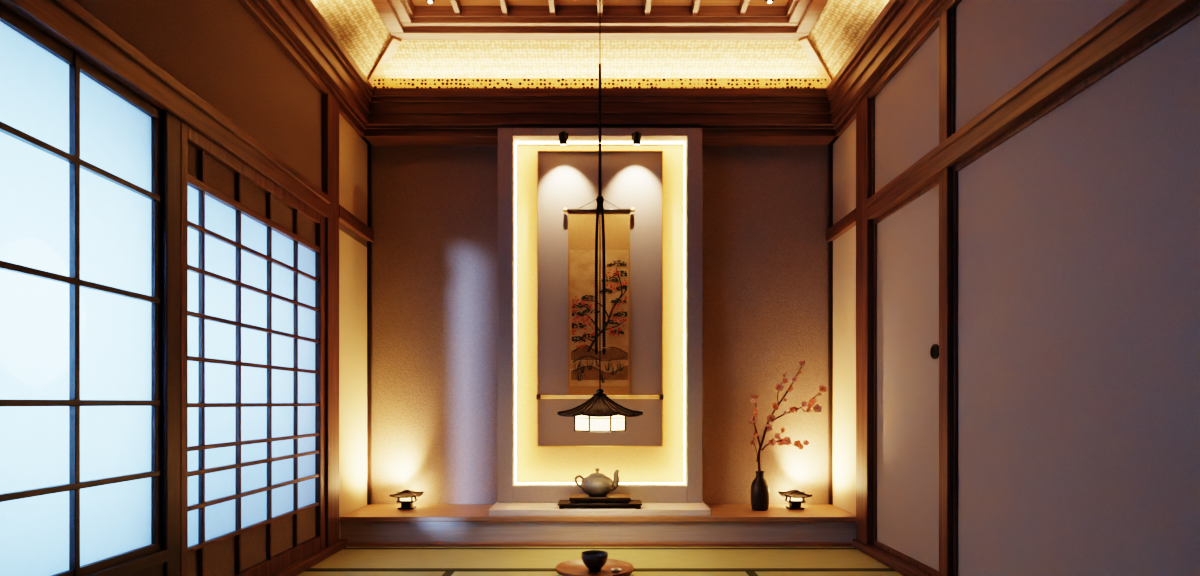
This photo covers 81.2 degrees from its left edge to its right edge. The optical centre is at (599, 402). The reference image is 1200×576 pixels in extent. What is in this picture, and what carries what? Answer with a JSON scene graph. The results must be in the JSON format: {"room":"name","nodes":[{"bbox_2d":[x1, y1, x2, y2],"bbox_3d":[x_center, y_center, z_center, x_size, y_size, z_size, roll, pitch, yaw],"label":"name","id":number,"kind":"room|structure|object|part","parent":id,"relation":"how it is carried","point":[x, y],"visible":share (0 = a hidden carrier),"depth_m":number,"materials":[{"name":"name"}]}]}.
{"room":"traditional dwelling","nodes":[
{"label":"traditional dwelling","id":0,"kind":"room"},
{"bbox_2d":[73,0,366,538],"bbox_3d":[-1.873,-0.857,2.420,0.153,3.686,6.040,0,0,0],"label":"wall","id":1,"kind":"structure","parent":0,"point":[216,49],"depth_m":3.87,"materials":[{"name":"paint"}]},
{"bbox_2d":[0,3,160,575],"bbox_3d":[-1.814,-0.290,2.323,0.052,1.820,1.086,0,0,0],"label":"muntins","id":2,"kind":"object","parent":1,"relation":"attached to","point":[77,64],"visible":0.8,"depth_m":2.40,"materials":[{"name":"brown wood"}]},
{"bbox_2d":[0,21,150,575],"bbox_3d":[-1.816,-0.290,2.322,0.004,1.820,1.085,0,0,0],"label":"pane","id":3,"kind":"object","parent":2,"relation":"attached to","point":[115,135],"visible":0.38,"depth_m":2.38,"materials":[{"name":"white paper"}]},
{"bbox_2d":[84,550,166,575],"bbox_3d":[-1.785,0.765,1.133,0.030,0.331,3.466,0,0,0],"label":"board","id":4,"kind":"object","parent":1,"relation":"attached to","point":[152,564],"visible":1,"depth_m":2.71,"materials":[{"name":"brown wood"}]},
{"bbox_2d":[0,0,330,216],"bbox_3d":[-1.770,-1.266,3.110,0.060,0.132,2.840,0,0,0],"label":"trim","id":5,"kind":"structure","parent":1,"relation":"attached to","point":[67,22],"depth_m":2.75,"materials":[{"name":"brown wood"}]},
{"bbox_2d":[161,111,180,575],"bbox_3d":[-1.798,-0.107,2.917,0.045,2.186,0.098,0,0,0],"label":"trim","id":6,"kind":"structure","parent":1,"relation":"attached to","point":[170,124],"depth_m":2.90,"materials":[{"name":"brown wood"}]},
{"bbox_2d":[180,120,324,575],"bbox_3d":[-1.802,-0.135,3.748,0.055,2.131,1.563,0,0,0],"label":"window","id":7,"kind":"structure","parent":1,"relation":"in","point":[286,558],"depth_m":3.58,"materials":[{"name":"white paper"}]},
{"bbox_3d":[-1.796,-0.147,3.643,0.021,1.986,0.995,0,0,0],"label":"vertical grid","id":8,"kind":"part","parent":7,"relation":"part of","materials":[{"name":"brown wood"}]},
{"bbox_3d":[-1.810,-0.168,3.748,0.004,1.615,1.503,0,0,0],"label":"paper panes","id":9,"kind":"part","parent":7,"relation":"part of","materials":[{"name":"white paper"}]},
{"bbox_2d":[188,143,315,575],"bbox_3d":[-1.811,-0.147,3.748,0.010,2.106,1.503,0,0,0],"label":"solid infill","id":10,"kind":"object","parent":7,"relation":"attached to","point":[219,556],"visible":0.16,"depth_m":3.64,"materials":[{"name":"paint"}]},
{"bbox_2d":[188,174,319,552],"bbox_3d":[-1.797,-0.170,3.731,0.036,1.640,1.428,0,0,0],"label":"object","id":11,"kind":"object","parent":7,"relation":"attached to","point":[193,182],"visible":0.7,"depth_m":3.55,"materials":[{"name":"brown wood"}]},
{"bbox_2d":[238,0,373,142],"bbox_3d":[-1.730,-2.156,2.420,0.140,0.313,6.040,0,0,0],"label":"trim","id":12,"kind":"structure","parent":1,"relation":"attached to","point":[299,29],"depth_m":4.25,"materials":[{"name":"brown wood"}]},
{"bbox_2d":[270,539,346,575],"bbox_3d":[-1.765,0.959,2.100,0.070,0.055,5.400,0,0,0],"label":"trim","id":13,"kind":"structure","parent":1,"relation":"attached to","point":[300,566],"depth_m":4.22,"materials":[{"name":"brown wood"}]},
{"bbox_2d":[322,91,338,546],"bbox_3d":[-1.780,-0.517,4.630,0.040,3.006,0.200,0,0,0],"label":"trim","id":14,"kind":"structure","parent":1,"relation":"attached to","point":[330,106],"depth_m":4.61,"materials":[{"name":"brown wood"}]},
{"bbox_2d":[339,205,373,241],"bbox_3d":[-1.778,-1.295,5.080,0.045,0.090,0.720,0,0,0],"label":"trim","id":15,"kind":"structure","parent":1,"relation":"attached to","point":[346,218],"depth_m":5.04,"materials":[{"name":"brown wood"}]},
{"bbox_2d":[374,78,825,87],"bbox_3d":[0.000,-2.349,5.144,3.320,0.072,0.008,0,0,0],"label":"trim","id":16,"kind":"structure","parent":1,"relation":"attached to","point":[378,82],"depth_m":5.14,"materials":[{"name":"gold metal"}]},
{"bbox_2d":[371,87,828,503],"bbox_3d":[0.000,-0.857,5.500,3.900,3.686,0.120,0,0,0],"label":"wall","id":17,"kind":"structure","parent":0,"point":[434,208],"depth_m":5.44,"materials":[{"name":"paint"}]},
{"bbox_2d":[367,144,370,504],"bbox_3d":[-1.788,-0.617,5.425,0.025,2.806,0.030,0,0,0],"label":"trim","id":18,"kind":"structure","parent":17,"relation":"attached to","point":[368,145],"depth_m":5.41,"materials":[{"name":"brown wood"}]},
{"bbox_2d":[498,128,701,502],"bbox_3d":[0.000,-0.652,5.319,1.522,2.786,0.239,0,0,0],"label":"panel","id":19,"kind":"object","parent":17,"relation":"attached to","point":[657,458],"visible":0.93,"depth_m":5.34,"materials":[{"name":"paint"}]},
{"bbox_2d":[559,131,567,144],"bbox_3d":[-0.270,-1.945,5.147,0.070,0.110,0.105,0,0,0],"label":"spotlight fixture","id":20,"kind":"object","parent":19,"relation":"attached to","point":[563,136],"visible":1,"depth_m":5.11,"materials":[{"name":"black metal"}]},
{"bbox_2d":[536,199,663,399],"bbox_3d":[0.000,-0.797,5.308,0.962,1.546,0.063,0,0,0],"label":"scroll","id":21,"kind":"object","parent":19,"relation":"hanging from","point":[583,364],"visible":0.96,"depth_m":5.31,"materials":[{"name":"paper"}]},
{"bbox_3d":[-0.008,-1.464,5.310,0.510,0.022,0.022,0,0,0],"label":"rod","id":22,"kind":"part","parent":21,"relation":"part of","materials":[{"name":"brown wood"}]},
{"bbox_2d":[570,250,627,385],"bbox_3d":[-0.008,-0.645,5.309,0.446,1.032,0.002,0,0,0],"label":"painting","id":23,"kind":"object","parent":21,"relation":"attached to","point":[584,364],"depth_m":5.31},
{"bbox_3d":[-0.008,-1.516,5.319,0.353,0.108,0.039,0,0,0],"label":"hanging cord","id":24,"kind":"part","parent":21,"relation":"part of","materials":[{"name":"brown fabric"}]},
{"bbox_3d":[0.000,-0.045,5.298,0.900,0.028,0.028,0,0,0],"label":"rod","id":25,"kind":"part","parent":21,"relation":"part of","materials":[{"name":"brown wood"}]},
{"bbox_2d":[632,131,640,144],"bbox_3d":[0.270,-1.945,5.147,0.070,0.110,0.105,0,0,0],"label":"spotlight fixture","id":26,"kind":"object","parent":19,"relation":"attached to","point":[636,136],"visible":1,"depth_m":5.11,"materials":[{"name":"black metal"}]},
{"bbox_2d":[361,88,838,144],"bbox_3d":[0.000,-2.156,5.290,3.600,0.313,0.300,0,0,0],"label":"trim","id":27,"kind":"structure","parent":17,"relation":"attached to","point":[397,116],"depth_m":5.18,"materials":[{"name":"brown wood"}]},
{"bbox_2d":[368,36,831,86],"bbox_3d":[0.000,-2.542,5.207,3.647,0.195,0.502,0,0,0],"label":"trim","id":28,"kind":"structure","parent":17,"relation":"attached to","point":[392,45],"depth_m":5.15,"materials":[{"name":"beige wood"}]},
{"bbox_2d":[829,144,832,504],"bbox_3d":[1.788,-0.617,5.425,0.025,2.806,0.030,0,0,0],"label":"trim","id":29,"kind":"structure","parent":17,"relation":"attached to","point":[830,145],"depth_m":5.41,"materials":[{"name":"brown wood"}]},
{"bbox_2d":[311,0,888,78],"bbox_3d":[0.000,-2.610,2.420,3.640,0.280,6.080,0,0,0],"label":"ceiling","id":30,"kind":"structure","parent":0,"point":[481,42],"depth_m":4.96,"materials":[{"name":"brown wood"}]},
{"bbox_2d":[450,0,749,15],"bbox_3d":[0.000,-2.700,2.710,2.636,0.070,4.220,0,0,0],"label":"coffer joists","id":31,"kind":"object","parent":30,"relation":"attached to","point":[456,5],"visible":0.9,"depth_m":4.73,"materials":[{"name":"brown wood"}]},
{"bbox_2d":[557,0,642,431],"bbox_3d":[0.000,-1.278,4.500,0.541,2.915,0.541,0,0,0],"label":"pendant lantern","id":32,"kind":"object","parent":31,"relation":"hanging from","point":[599,413],"visible":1,"depth_m":4.47,"materials":[{"name":"black paint"}]},
{"bbox_3d":[0.000,-1.413,4.500,0.006,2.645,0.006,0,0,30],"label":"cord","id":33,"kind":"part","parent":32,"relation":"part of","materials":[{"name":"fabric"}]},
{"bbox_3d":[0.000,0.124,4.500,0.332,0.111,0.331,0,0,0],"label":"frame","id":34,"kind":"part","parent":32,"relation":"part of","materials":[{"name":"white paper"}]},
{"bbox_3d":[0.000,-2.667,2.700,2.948,0.145,4.620,0,0,0],"label":"coffer frame","id":35,"kind":"part","parent":30,"relation":"part of","materials":[{"name":"brown wood"}]},
{"bbox_2d":[412,0,787,5],"bbox_3d":[0.000,-2.747,2.700,3.000,0.025,4.640,0,0,0],"label":"board","id":36,"kind":"object","parent":30,"relation":"attached to","point":[415,2],"depth_m":4.79,"materials":[{"name":"brown wood"}]},
{"bbox_2d":[296,545,903,575],"bbox_3d":[0.000,1.036,2.450,4.000,0.100,6.300,0,0,0],"label":"tatami surface","id":37,"kind":"structure","parent":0,"point":[345,558],"depth_m":4.41,"materials":[{"name":"wicker"}]},
{"bbox_2d":[556,559,633,575],"bbox_3d":[-0.030,0.955,3.970,0.444,0.053,0.444,0,0,0],"label":"tray","id":38,"kind":"object","parent":37,"relation":"on","point":[575,567],"visible":0.68,"depth_m":3.97,"materials":[{"name":"brown wood"}]},
{"bbox_2d":[581,550,607,571],"bbox_3d":[-0.030,0.891,3.930,0.154,0.098,0.154,0,0,0],"label":"bowl","id":39,"kind":"object","parent":38,"relation":"on","point":[594,560],"visible":1,"depth_m":3.88,"materials":[{"name":"ceramic"}]},
{"bbox_2d":[611,568,621,571],"bbox_3d":[0.090,0.929,3.900,0.064,0.020,0.064,0,0,0],"label":"dish","id":40,"kind":"object","parent":38,"relation":"on","point":[612,569],"visible":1,"depth_m":3.89,"materials":[{"name":"white ceramic"}]},
{"bbox_2d":[340,504,855,546],"bbox_3d":[0.000,0.886,5.119,3.594,0.200,0.638,0,0,0],"label":"platform","id":41,"kind":"object","parent":37,"relation":"on","point":[372,525],"visible":0.82,"depth_m":4.86,"materials":[{"name":"brown wood"}]},
{"bbox_2d":[390,489,423,508],"bbox_3d":[-1.439,0.716,5.220,0.204,0.138,0.203,0,0,0],"label":"lantern","id":42,"kind":"object","parent":41,"relation":"on","point":[406,496],"visible":1,"depth_m":5.18,"materials":[{"name":"black paint"}]},
{"bbox_3d":[-1.439,0.733,5.220,0.124,0.104,0.124,0,0,0],"label":"frame","id":43,"kind":"part","parent":42,"relation":"part of","materials":[{"name":"black paint"}]},
{"bbox_2d":[489,501,710,515],"bbox_3d":[0.000,0.763,5.152,1.550,0.044,0.573,0,0,0],"label":"slab","id":44,"kind":"object","parent":41,"relation":"on","point":[498,509],"visible":0.73,"depth_m":4.87,"materials":[{"name":"beige wood"}]},
{"bbox_2d":[558,494,641,508],"bbox_3d":[0.000,0.701,4.990,0.590,0.080,0.210,0,0,0],"label":"stand","id":45,"kind":"object","parent":44,"relation":"on","point":[575,500],"visible":0.98,"depth_m":4.90,"materials":[{"name":"black wood"}]},
{"bbox_2d":[574,468,618,496],"bbox_3d":[-0.020,0.562,4.990,0.238,0.197,0.238,0,0,45],"label":"teapot","id":46,"kind":"object","parent":45,"relation":"on","point":[597,484],"visible":1,"depth_m":4.92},
{"bbox_3d":[-0.146,0.556,4.990,0.075,0.091,0.019,0,0,0],"label":"handle","id":47,"kind":"part","parent":46,"relation":"part of","materials":[{"name":"grey ceramic"}]},
{"bbox_3d":[-0.020,0.490,4.990,0.116,0.054,0.116,0,0,0],"label":"lid","id":48,"kind":"part","parent":46,"relation":"part of","materials":[{"name":"grey ceramic"}]},
{"bbox_3d":[0.098,0.553,4.990,0.081,0.160,0.059,0,0,0],"label":"spout","id":49,"kind":"part","parent":46,"relation":"part of","materials":[{"name":"grey ceramic"}]},
{"bbox_2d":[749,360,826,510],"bbox_3d":[1.366,0.235,5.101,0.546,1.101,0.236,0,0,0],"label":"vase","id":50,"kind":"object","parent":41,"relation":"on","point":[759,486],"visible":1,"depth_m":5.11,"materials":[{"name":"ceramic"}]},
{"bbox_2d":[778,489,811,508],"bbox_3d":[1.454,0.716,5.220,0.204,0.138,0.203,0,0,0],"label":"lantern","id":51,"kind":"object","parent":41,"relation":"on","point":[795,496],"visible":1,"depth_m":5.18,"materials":[{"name":"black paint"}]},
{"bbox_3d":[1.454,0.733,5.220,0.124,0.104,0.124,0,0,0],"label":"frame","id":52,"kind":"part","parent":51,"relation":"part of","materials":[{"name":"black paint"}]},
{"bbox_2d":[305,548,894,575],"bbox_3d":[0.000,0.984,2.640,3.460,0.004,4.200,0,0,0],"label":"strips","id":53,"kind":"object","parent":37,"relation":"on","point":[449,571],"visible":0.9,"depth_m":4.13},
{"bbox_2d":[833,0,1198,575],"bbox_3d":[1.875,-0.857,2.420,0.150,3.686,6.040,0,0,0],"label":"wall","id":54,"kind":"structure","parent":0,"point":[999,44],"depth_m":3.90,"materials":[{"name":"paint"}]},
{"bbox_2d":[826,208,855,241],"bbox_3d":[1.778,-1.295,5.120,0.045,0.090,0.640,0,0,0],"label":"trim","id":55,"kind":"structure","parent":54,"relation":"attached to","point":[847,222],"depth_m":5.10,"materials":[{"name":"brown wood"}]},
{"bbox_2d":[856,96,873,544],"bbox_3d":[1.778,-0.517,4.702,0.045,3.006,0.205,0,0,0],"label":"trim","id":56,"kind":"structure","parent":54,"relation":"attached to","point":[864,226],"depth_m":4.64,"materials":[{"name":"brown wood"}]},
{"bbox_2d":[853,539,932,575],"bbox_3d":[1.765,0.959,2.100,0.070,0.055,5.400,0,0,0],"label":"trim","id":57,"kind":"structure","parent":54,"relation":"attached to","point":[897,564],"depth_m":4.21,"materials":[{"name":"brown wood"}]},
{"bbox_2d":[826,0,961,142],"bbox_3d":[1.730,-2.156,2.420,0.140,0.313,6.040,0,0,0],"label":"trim","id":58,"kind":"structure","parent":54,"relation":"attached to","point":[900,29],"depth_m":4.26,"materials":[{"name":"brown wood"}]},
{"bbox_2d":[874,177,938,575],"bbox_3d":[1.814,-0.135,4.123,0.038,2.129,0.945,0,0,0],"label":"door","id":59,"kind":"structure","parent":54,"relation":"in","point":[935,182],"depth_m":4.58,"materials":[{"name":"brown wood"}]},
{"bbox_2d":[877,184,938,570],"bbox_3d":[1.818,-0.135,4.123,0.030,2.128,0.943,0,0,0],"label":"leaf","id":60,"kind":"object","parent":59,"relation":"attached to","point":[907,239],"depth_m":4.09,"materials":[{"name":"paper"}]},
{"bbox_3d":[1.808,-0.277,3.775,0.009,0.080,0.092,0,0,0],"label":"round pull","id":61,"kind":"part","parent":60,"relation":"part of","materials":[{"name":"black metal"}]},
{"bbox_2d":[872,8,954,194],"bbox_3d":[1.792,-1.660,3.050,0.015,0.680,3.100,0,0,0],"label":"trim","id":62,"kind":"structure","parent":54,"relation":"attached to","point":[952,9],"depth_m":3.56,"materials":[{"name":"brown wood"}]},
{"bbox_2d":[939,10,952,575],"bbox_3d":[1.798,-0.542,3.605,0.065,2.956,0.090,0,0,0],"label":"trim","id":63,"kind":"structure","parent":54,"relation":"attached to","point":[946,175],"depth_m":3.58,"materials":[{"name":"brown wood"}]},
{"bbox_2d":[865,0,1199,218],"bbox_3d":[1.765,-1.260,1.990,0.070,0.120,5.180,0,0,0],"label":"trim","id":64,"kind":"structure","parent":54,"relation":"attached to","point":[1134,21],"depth_m":2.76,"materials":[{"name":"brown wood"}]},
{"bbox_2d":[953,3,1199,575],"bbox_3d":[1.814,-0.135,2.655,0.038,2.129,1.812,0,0,0],"label":"door","id":65,"kind":"structure","parent":54,"relation":"in","point":[1194,12],"depth_m":3.54,"materials":[{"name":"brown wood"}]},
{"bbox_2d":[958,15,1199,575],"bbox_3d":[1.821,-0.135,2.655,0.023,2.128,1.810,0,0,0],"label":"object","id":66,"kind":"structure","parent":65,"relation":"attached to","point":[1079,231],"depth_m":2.58,"materials":[{"name":"paper"}]}
]}

